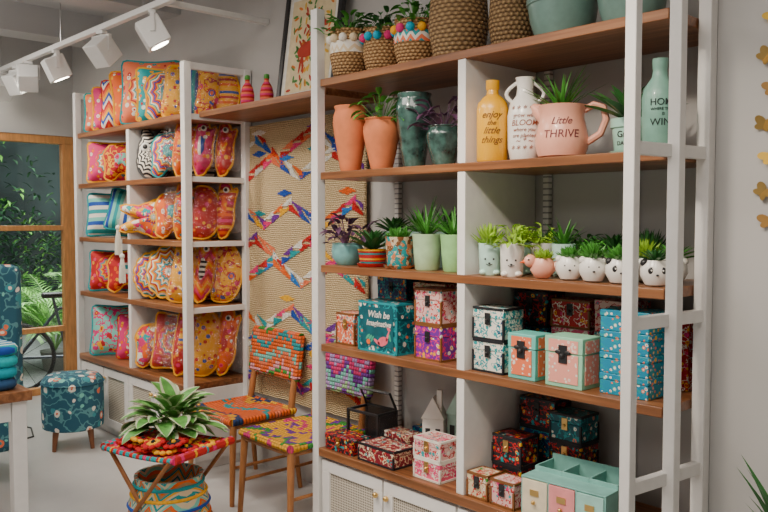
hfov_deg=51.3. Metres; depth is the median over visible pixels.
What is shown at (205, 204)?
cushion
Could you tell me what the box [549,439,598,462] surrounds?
storage box
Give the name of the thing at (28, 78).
track spotlight
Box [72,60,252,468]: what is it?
shelving unit
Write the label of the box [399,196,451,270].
plant pot
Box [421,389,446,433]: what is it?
house
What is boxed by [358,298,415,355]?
storage box
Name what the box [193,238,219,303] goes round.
cushion
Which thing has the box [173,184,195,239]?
cushion
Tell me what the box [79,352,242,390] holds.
shelf
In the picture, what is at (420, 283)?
storage box
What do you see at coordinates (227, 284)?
cushion
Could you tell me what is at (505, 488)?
storage box
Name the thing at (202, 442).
coaster
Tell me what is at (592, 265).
planter
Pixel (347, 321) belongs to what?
storage box
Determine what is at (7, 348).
folded throw
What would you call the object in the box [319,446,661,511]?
shelf
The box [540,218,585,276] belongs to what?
planter
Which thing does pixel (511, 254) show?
planter
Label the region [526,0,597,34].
plant pot
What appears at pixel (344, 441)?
storage box
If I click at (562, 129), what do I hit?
planter
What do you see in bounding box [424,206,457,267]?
plant pot
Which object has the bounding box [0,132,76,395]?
window
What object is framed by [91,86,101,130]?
cushion
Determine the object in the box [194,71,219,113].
cushion
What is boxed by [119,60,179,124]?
cushion
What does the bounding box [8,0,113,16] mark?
ceiling
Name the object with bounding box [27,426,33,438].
power cable
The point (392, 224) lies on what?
plant pot
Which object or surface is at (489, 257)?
planter
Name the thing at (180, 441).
coaster
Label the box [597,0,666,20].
plant pot
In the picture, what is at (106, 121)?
cushion
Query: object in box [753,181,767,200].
ornament
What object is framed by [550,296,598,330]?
storage box
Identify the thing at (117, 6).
trim
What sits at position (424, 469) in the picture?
storage box
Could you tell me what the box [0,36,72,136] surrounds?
wall
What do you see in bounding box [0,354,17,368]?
folded throw
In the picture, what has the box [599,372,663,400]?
storage box
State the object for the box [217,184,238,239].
cushion
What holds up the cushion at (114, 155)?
on the shelving unit at (124, 382)
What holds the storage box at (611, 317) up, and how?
on the storage box at (653, 344)
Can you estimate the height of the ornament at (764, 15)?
0.056 m
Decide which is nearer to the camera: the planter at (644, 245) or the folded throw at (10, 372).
the planter at (644, 245)
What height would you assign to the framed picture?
0.657 m
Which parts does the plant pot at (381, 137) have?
pot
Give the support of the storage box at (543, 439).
on the storage box
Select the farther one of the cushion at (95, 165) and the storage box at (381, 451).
the cushion at (95, 165)
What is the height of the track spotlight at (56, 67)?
0.224 m
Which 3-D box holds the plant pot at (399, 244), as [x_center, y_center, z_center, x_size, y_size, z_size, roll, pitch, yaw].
[0.067,-0.040,3.536,0.152,0.189,0.146,-2,4,-42]
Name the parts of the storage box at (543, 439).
lid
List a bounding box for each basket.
[126,463,211,511]
[313,9,372,76]
[357,6,396,69]
[382,0,432,63]
[428,0,488,55]
[488,0,533,43]
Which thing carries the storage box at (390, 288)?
on the storage box
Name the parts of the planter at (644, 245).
pot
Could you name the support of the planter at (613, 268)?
on the shelving unit at (498, 192)
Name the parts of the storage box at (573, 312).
lid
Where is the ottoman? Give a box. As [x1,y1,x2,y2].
[40,370,104,451]
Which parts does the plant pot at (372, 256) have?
pot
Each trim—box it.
[0,0,102,47]
[48,0,180,20]
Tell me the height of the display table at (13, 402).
0.860 m
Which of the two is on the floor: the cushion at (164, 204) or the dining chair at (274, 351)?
the dining chair at (274, 351)
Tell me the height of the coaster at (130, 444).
0.026 m
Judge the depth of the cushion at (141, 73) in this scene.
5.25 m
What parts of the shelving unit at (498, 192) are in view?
post, cane panel, door, slotted rail, cane panel, door, door, divider panel, shelf, shelf, shelf, shelf, drawer pull, drawer, slotted rail, drawer pull, drawer, drawer organiser, drawer pull, drawer, post, post, post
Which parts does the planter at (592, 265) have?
pot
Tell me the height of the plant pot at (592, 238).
0.179 m
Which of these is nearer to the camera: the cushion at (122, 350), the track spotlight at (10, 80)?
the cushion at (122, 350)
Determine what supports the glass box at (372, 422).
on the shelving unit at (498, 192)
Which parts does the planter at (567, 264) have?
pot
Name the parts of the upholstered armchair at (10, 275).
seat, backrest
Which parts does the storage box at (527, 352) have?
panel, lid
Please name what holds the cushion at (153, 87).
on the shelving unit at (124, 382)
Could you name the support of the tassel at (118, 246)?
hanging from the shelving unit at (124, 382)
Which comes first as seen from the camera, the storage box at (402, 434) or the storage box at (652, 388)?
the storage box at (652, 388)
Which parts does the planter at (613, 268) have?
pot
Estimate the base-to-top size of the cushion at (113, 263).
0.312 m
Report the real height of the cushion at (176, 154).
0.370 m
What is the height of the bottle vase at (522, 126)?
0.312 m
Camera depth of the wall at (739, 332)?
3.06 m
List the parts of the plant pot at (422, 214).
pot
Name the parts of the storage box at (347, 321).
lid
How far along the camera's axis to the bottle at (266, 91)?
4.61 m
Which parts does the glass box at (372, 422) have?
glass pane, frame, lid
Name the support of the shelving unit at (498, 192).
on the floor
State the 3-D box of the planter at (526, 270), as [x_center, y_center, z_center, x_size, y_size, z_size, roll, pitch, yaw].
[0.547,-0.030,3.202,0.160,0.202,0.168,-1,3,-28]
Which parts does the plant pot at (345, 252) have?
pot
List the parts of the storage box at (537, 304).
lid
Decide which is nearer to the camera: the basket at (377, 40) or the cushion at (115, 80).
the basket at (377, 40)
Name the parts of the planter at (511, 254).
pot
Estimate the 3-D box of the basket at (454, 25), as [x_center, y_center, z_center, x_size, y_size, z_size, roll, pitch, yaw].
[0.310,-0.959,3.321,0.253,0.300,0.253,-2,4,-42]
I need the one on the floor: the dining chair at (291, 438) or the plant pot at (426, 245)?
the dining chair at (291, 438)
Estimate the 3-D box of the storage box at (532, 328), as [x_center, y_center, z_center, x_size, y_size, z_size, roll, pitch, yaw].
[0.633,0.364,3.287,0.138,0.160,0.164,-2,4,-42]
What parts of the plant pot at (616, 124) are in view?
pot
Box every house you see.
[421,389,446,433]
[445,392,456,435]
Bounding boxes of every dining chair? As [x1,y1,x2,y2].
[188,325,304,506]
[237,337,375,511]
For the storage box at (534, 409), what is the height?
0.121 m
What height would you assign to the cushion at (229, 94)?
0.326 m
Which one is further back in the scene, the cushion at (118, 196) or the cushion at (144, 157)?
the cushion at (118, 196)
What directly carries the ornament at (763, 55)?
attached to the wall at (739, 332)
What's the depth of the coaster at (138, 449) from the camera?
3.49 m
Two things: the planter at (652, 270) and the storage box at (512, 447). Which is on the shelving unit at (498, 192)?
the planter at (652, 270)
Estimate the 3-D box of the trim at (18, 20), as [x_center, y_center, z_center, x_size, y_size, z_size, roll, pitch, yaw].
[-4.533,-1.766,4.720,5.800,0.220,0.260,-2,4,-42]
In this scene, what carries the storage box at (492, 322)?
on the storage box at (488, 356)
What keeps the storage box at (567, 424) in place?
on the storage box at (590, 452)
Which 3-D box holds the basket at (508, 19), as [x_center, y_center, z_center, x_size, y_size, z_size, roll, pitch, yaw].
[0.509,-0.932,3.179,0.187,0.260,0.187,-2,4,-42]
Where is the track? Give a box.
[0,0,268,71]
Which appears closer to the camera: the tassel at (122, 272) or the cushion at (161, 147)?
the cushion at (161, 147)
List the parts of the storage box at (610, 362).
lid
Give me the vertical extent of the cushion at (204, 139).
0.370 m
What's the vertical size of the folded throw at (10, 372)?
0.045 m
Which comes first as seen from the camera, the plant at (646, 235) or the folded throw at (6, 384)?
the plant at (646, 235)
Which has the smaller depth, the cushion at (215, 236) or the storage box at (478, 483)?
the storage box at (478, 483)
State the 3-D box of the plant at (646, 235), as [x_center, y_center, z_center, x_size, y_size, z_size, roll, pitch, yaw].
[0.961,-0.010,2.924,0.170,0.188,0.179,-2,4,-42]
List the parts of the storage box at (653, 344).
lid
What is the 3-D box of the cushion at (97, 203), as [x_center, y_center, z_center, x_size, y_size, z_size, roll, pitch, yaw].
[-1.994,-0.303,5.869,0.378,0.325,0.140,0,3,-1]
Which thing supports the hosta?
on the folding side table at (222, 443)
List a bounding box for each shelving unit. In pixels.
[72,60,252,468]
[311,0,717,511]
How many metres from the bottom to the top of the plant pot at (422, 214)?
0.287 m
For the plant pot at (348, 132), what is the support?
on the shelving unit at (498, 192)
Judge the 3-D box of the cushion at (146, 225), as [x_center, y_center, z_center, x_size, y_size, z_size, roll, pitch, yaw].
[-1.530,-0.247,5.289,0.450,0.270,0.136,0,3,2]
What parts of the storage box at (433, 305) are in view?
lid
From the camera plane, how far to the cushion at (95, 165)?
5.80 m
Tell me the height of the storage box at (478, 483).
0.101 m
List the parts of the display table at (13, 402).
leg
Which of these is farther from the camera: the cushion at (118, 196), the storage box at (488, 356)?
the cushion at (118, 196)
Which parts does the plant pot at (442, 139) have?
pot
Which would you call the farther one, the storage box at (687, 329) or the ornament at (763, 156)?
the storage box at (687, 329)
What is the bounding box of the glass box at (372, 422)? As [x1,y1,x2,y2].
[347,386,397,437]
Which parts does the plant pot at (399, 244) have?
pot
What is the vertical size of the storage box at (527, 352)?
0.170 m
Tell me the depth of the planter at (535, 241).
3.09 m
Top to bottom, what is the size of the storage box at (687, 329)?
0.240 m
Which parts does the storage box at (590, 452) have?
lid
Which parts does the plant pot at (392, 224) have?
pot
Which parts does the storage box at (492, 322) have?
lid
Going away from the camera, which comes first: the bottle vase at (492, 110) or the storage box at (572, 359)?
the storage box at (572, 359)
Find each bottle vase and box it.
[477,80,507,161]
[505,76,545,159]
[642,57,668,142]
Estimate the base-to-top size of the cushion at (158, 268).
0.374 m
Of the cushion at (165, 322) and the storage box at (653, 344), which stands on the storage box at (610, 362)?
the storage box at (653, 344)
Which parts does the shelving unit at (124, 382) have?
post, door, door, cane panel, door, cane panel, divider panel, shelf, shelf, shelf, shelf, door, post, post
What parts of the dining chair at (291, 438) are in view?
leg, frame rail, leg, seat, backrest, leg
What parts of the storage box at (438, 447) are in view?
lid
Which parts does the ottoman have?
leg, leg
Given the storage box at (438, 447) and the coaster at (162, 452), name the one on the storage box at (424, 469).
the storage box at (438, 447)
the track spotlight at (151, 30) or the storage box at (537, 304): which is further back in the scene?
the track spotlight at (151, 30)
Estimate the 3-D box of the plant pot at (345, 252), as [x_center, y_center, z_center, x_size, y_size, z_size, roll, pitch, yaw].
[-0.185,-0.081,3.794,0.335,0.247,0.345,-2,4,-42]
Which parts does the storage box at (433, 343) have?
lid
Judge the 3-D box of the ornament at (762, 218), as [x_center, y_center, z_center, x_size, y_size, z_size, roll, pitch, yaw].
[1.192,-0.112,2.491,0.022,0.050,0.056,-2,4,-42]
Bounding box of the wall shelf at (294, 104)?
[199,87,382,122]
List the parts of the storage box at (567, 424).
lid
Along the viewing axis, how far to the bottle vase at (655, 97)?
2.54 m
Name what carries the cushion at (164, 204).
on the shelving unit at (124, 382)
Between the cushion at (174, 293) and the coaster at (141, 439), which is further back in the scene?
the cushion at (174, 293)
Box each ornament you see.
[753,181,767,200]
[754,115,767,130]
[756,45,767,63]
[757,152,767,163]
[757,214,767,227]
[761,82,767,94]
[762,12,767,19]
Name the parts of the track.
rod, rod, track rail, cross rail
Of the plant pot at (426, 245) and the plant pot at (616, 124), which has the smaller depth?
the plant pot at (616, 124)
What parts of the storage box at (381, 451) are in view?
lid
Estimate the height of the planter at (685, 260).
0.135 m
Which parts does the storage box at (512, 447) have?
lid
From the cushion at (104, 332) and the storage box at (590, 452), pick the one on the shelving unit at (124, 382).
the cushion at (104, 332)
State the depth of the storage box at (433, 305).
3.35 m
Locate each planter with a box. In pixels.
[471,222,511,275]
[484,224,541,276]
[504,224,539,273]
[520,248,556,278]
[522,222,558,274]
[523,64,609,157]
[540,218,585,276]
[555,245,581,279]
[574,239,607,256]
[576,241,607,281]
[602,242,639,283]
[638,239,659,281]
[639,249,665,286]
[647,244,694,280]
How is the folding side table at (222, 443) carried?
on the floor
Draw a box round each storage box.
[325,428,370,456]
[336,310,358,345]
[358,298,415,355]
[358,436,413,470]
[377,277,424,300]
[384,426,421,444]
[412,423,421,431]
[413,281,456,298]
[413,430,456,463]
[413,456,455,484]
[414,286,456,325]
[414,323,456,362]
[466,465,502,501]
[472,304,523,341]
[472,338,508,374]
[489,472,521,510]
[491,428,538,468]
[492,461,537,476]
[508,330,551,381]
[513,289,564,327]
[519,392,570,430]
[520,424,549,459]
[524,325,550,332]
[545,332,600,390]
[549,406,598,445]
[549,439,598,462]
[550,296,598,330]
[551,326,595,334]
[595,297,650,331]
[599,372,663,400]
[600,306,664,334]
[600,330,664,356]
[600,351,663,378]
[681,323,692,391]
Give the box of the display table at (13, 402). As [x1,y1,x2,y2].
[0,384,31,511]
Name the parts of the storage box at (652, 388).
lid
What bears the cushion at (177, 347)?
on the shelving unit at (124, 382)
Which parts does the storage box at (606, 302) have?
lid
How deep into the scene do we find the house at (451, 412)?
3.63 m
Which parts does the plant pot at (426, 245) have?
pot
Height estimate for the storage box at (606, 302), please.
0.120 m
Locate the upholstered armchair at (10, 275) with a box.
[0,264,22,452]
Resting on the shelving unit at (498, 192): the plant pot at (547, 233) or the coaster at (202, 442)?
the plant pot at (547, 233)
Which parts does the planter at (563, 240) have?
pot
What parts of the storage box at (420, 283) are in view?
lid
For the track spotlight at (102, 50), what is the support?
attached to the track
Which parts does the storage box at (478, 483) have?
lid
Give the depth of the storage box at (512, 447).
3.18 m
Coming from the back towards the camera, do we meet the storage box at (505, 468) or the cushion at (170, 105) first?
the cushion at (170, 105)
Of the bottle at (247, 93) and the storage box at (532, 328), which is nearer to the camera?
the storage box at (532, 328)
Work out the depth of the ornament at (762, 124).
2.49 m
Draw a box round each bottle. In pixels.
[241,75,253,103]
[260,74,273,99]
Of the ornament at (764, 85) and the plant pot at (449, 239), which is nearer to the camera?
the ornament at (764, 85)
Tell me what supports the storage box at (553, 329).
on the shelving unit at (498, 192)
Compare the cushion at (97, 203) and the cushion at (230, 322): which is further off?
the cushion at (97, 203)
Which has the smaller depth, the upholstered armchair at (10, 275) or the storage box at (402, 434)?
the storage box at (402, 434)
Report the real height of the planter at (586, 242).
0.145 m
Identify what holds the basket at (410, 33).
on the shelving unit at (498, 192)
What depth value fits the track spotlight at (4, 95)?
6.40 m
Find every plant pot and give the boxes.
[310,213,379,264]
[333,104,366,170]
[349,87,403,168]
[349,229,388,266]
[374,217,413,262]
[383,227,414,268]
[396,91,432,166]
[396,205,438,264]
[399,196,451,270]
[406,96,457,164]
[424,206,456,271]
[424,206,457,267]
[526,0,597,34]
[537,229,564,242]
[571,229,603,249]
[585,85,644,152]
[594,234,622,276]
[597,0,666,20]
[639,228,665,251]
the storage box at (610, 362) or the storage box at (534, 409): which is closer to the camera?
the storage box at (610, 362)
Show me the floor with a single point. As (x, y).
(76, 477)
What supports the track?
hanging from the ceiling
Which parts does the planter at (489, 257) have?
pot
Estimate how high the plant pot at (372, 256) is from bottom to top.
0.171 m
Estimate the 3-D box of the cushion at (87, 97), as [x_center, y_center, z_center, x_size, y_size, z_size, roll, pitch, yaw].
[-2.033,-1.053,5.906,0.358,0.300,0.118,-1,3,-12]
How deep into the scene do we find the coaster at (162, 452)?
3.47 m
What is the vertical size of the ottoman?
0.500 m
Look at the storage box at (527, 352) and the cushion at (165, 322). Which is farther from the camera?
the cushion at (165, 322)
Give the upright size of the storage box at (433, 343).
0.151 m
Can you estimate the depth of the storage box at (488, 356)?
3.09 m
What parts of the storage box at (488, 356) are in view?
lid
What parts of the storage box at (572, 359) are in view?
lid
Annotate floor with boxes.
[0,395,312,511]
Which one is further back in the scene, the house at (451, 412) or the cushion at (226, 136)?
the cushion at (226, 136)
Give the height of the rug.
1.660 m
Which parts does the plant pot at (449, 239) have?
pot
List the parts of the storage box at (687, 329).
lid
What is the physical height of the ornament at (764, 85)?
0.050 m
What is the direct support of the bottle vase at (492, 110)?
on the shelving unit at (498, 192)
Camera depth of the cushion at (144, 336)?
5.30 m
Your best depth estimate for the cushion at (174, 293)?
5.00 m
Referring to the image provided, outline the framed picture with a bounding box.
[276,0,345,96]
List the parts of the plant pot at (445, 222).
pot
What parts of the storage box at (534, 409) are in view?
lid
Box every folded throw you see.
[0,339,17,356]
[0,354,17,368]
[0,366,16,379]
[0,377,16,390]
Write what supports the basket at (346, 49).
on the shelving unit at (498, 192)
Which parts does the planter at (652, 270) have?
pot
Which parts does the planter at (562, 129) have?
spout, handle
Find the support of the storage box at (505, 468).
on the shelving unit at (498, 192)
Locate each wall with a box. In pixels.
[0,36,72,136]
[72,0,767,511]
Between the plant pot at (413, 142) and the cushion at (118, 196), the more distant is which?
the cushion at (118, 196)
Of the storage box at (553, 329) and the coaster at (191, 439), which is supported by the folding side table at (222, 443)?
the coaster at (191, 439)
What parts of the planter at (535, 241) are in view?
pot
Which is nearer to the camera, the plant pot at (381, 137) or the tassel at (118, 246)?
the plant pot at (381, 137)
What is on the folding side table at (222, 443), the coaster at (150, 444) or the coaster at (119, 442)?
the coaster at (119, 442)
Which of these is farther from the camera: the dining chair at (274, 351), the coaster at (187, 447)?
the dining chair at (274, 351)
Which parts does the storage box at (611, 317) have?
lid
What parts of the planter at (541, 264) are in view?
pot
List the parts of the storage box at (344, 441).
lid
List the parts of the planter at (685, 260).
pot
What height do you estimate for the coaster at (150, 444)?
0.040 m
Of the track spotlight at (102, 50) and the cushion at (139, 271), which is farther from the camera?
the cushion at (139, 271)
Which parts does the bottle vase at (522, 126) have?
handle, handle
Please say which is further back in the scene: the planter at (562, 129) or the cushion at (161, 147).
the cushion at (161, 147)
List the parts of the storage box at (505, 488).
lid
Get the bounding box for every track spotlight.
[0,71,11,101]
[1,65,25,95]
[16,61,39,92]
[41,49,71,82]
[82,30,122,68]
[135,9,170,52]
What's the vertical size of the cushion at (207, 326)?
0.426 m
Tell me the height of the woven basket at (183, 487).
0.380 m
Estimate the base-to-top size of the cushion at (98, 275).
0.306 m
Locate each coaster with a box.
[116,438,128,445]
[126,441,142,448]
[127,432,148,441]
[130,436,150,442]
[135,445,155,453]
[141,436,165,449]
[152,447,176,455]
[161,437,185,448]
[176,443,198,452]
[181,434,195,444]
[193,439,215,447]
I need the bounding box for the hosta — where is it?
[118,376,227,449]
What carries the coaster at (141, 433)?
on the coaster at (130, 444)
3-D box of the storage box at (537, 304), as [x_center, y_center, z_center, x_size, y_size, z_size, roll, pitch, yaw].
[0.634,0.212,3.280,0.140,0.141,0.168,-2,4,-42]
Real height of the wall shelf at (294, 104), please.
0.035 m
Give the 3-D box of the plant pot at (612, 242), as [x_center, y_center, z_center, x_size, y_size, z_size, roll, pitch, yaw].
[0.884,-0.004,3.039,0.213,0.164,0.225,0,3,10]
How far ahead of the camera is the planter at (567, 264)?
2.84 m
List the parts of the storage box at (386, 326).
lid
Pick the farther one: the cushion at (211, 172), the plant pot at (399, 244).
the cushion at (211, 172)
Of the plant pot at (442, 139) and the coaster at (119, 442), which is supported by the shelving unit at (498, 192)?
the plant pot at (442, 139)
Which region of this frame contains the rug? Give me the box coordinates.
[248,108,368,417]
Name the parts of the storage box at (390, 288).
lid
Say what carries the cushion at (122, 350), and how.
on the shelving unit at (124, 382)
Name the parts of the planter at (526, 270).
pot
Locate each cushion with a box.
[83,93,92,131]
[85,193,127,236]
[86,141,124,182]
[88,250,127,291]
[89,304,128,355]
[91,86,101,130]
[100,80,114,128]
[102,142,125,181]
[103,188,126,230]
[106,250,127,292]
[108,71,121,125]
[116,314,128,358]
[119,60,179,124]
[119,198,173,238]
[133,250,156,298]
[134,322,154,368]
[135,67,165,121]
[136,129,171,178]
[143,71,164,119]
[145,246,175,299]
[150,131,174,177]
[150,311,177,368]
[154,191,175,238]
[161,65,179,116]
[166,247,197,303]
[171,313,196,376]
[172,124,195,175]
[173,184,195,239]
[179,70,198,113]
[192,124,217,176]
[192,135,216,176]
[192,185,218,239]
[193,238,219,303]
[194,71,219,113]
[194,312,219,376]
[210,193,217,238]
[210,246,241,302]
[215,124,238,176]
[216,310,241,375]
[217,74,240,107]
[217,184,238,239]
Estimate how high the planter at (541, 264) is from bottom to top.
0.114 m
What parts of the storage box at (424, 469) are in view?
lid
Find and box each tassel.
[115,219,121,254]
[119,238,125,282]
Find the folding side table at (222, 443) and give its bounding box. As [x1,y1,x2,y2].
[100,427,234,511]
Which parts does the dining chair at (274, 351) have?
leg, seat, frame rail, leg, backrest, leg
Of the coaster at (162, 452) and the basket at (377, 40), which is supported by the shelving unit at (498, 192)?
the basket at (377, 40)
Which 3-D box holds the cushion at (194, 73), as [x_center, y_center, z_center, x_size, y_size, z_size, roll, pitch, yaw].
[-1.209,-1.033,5.007,0.163,0.346,0.167,2,3,32]

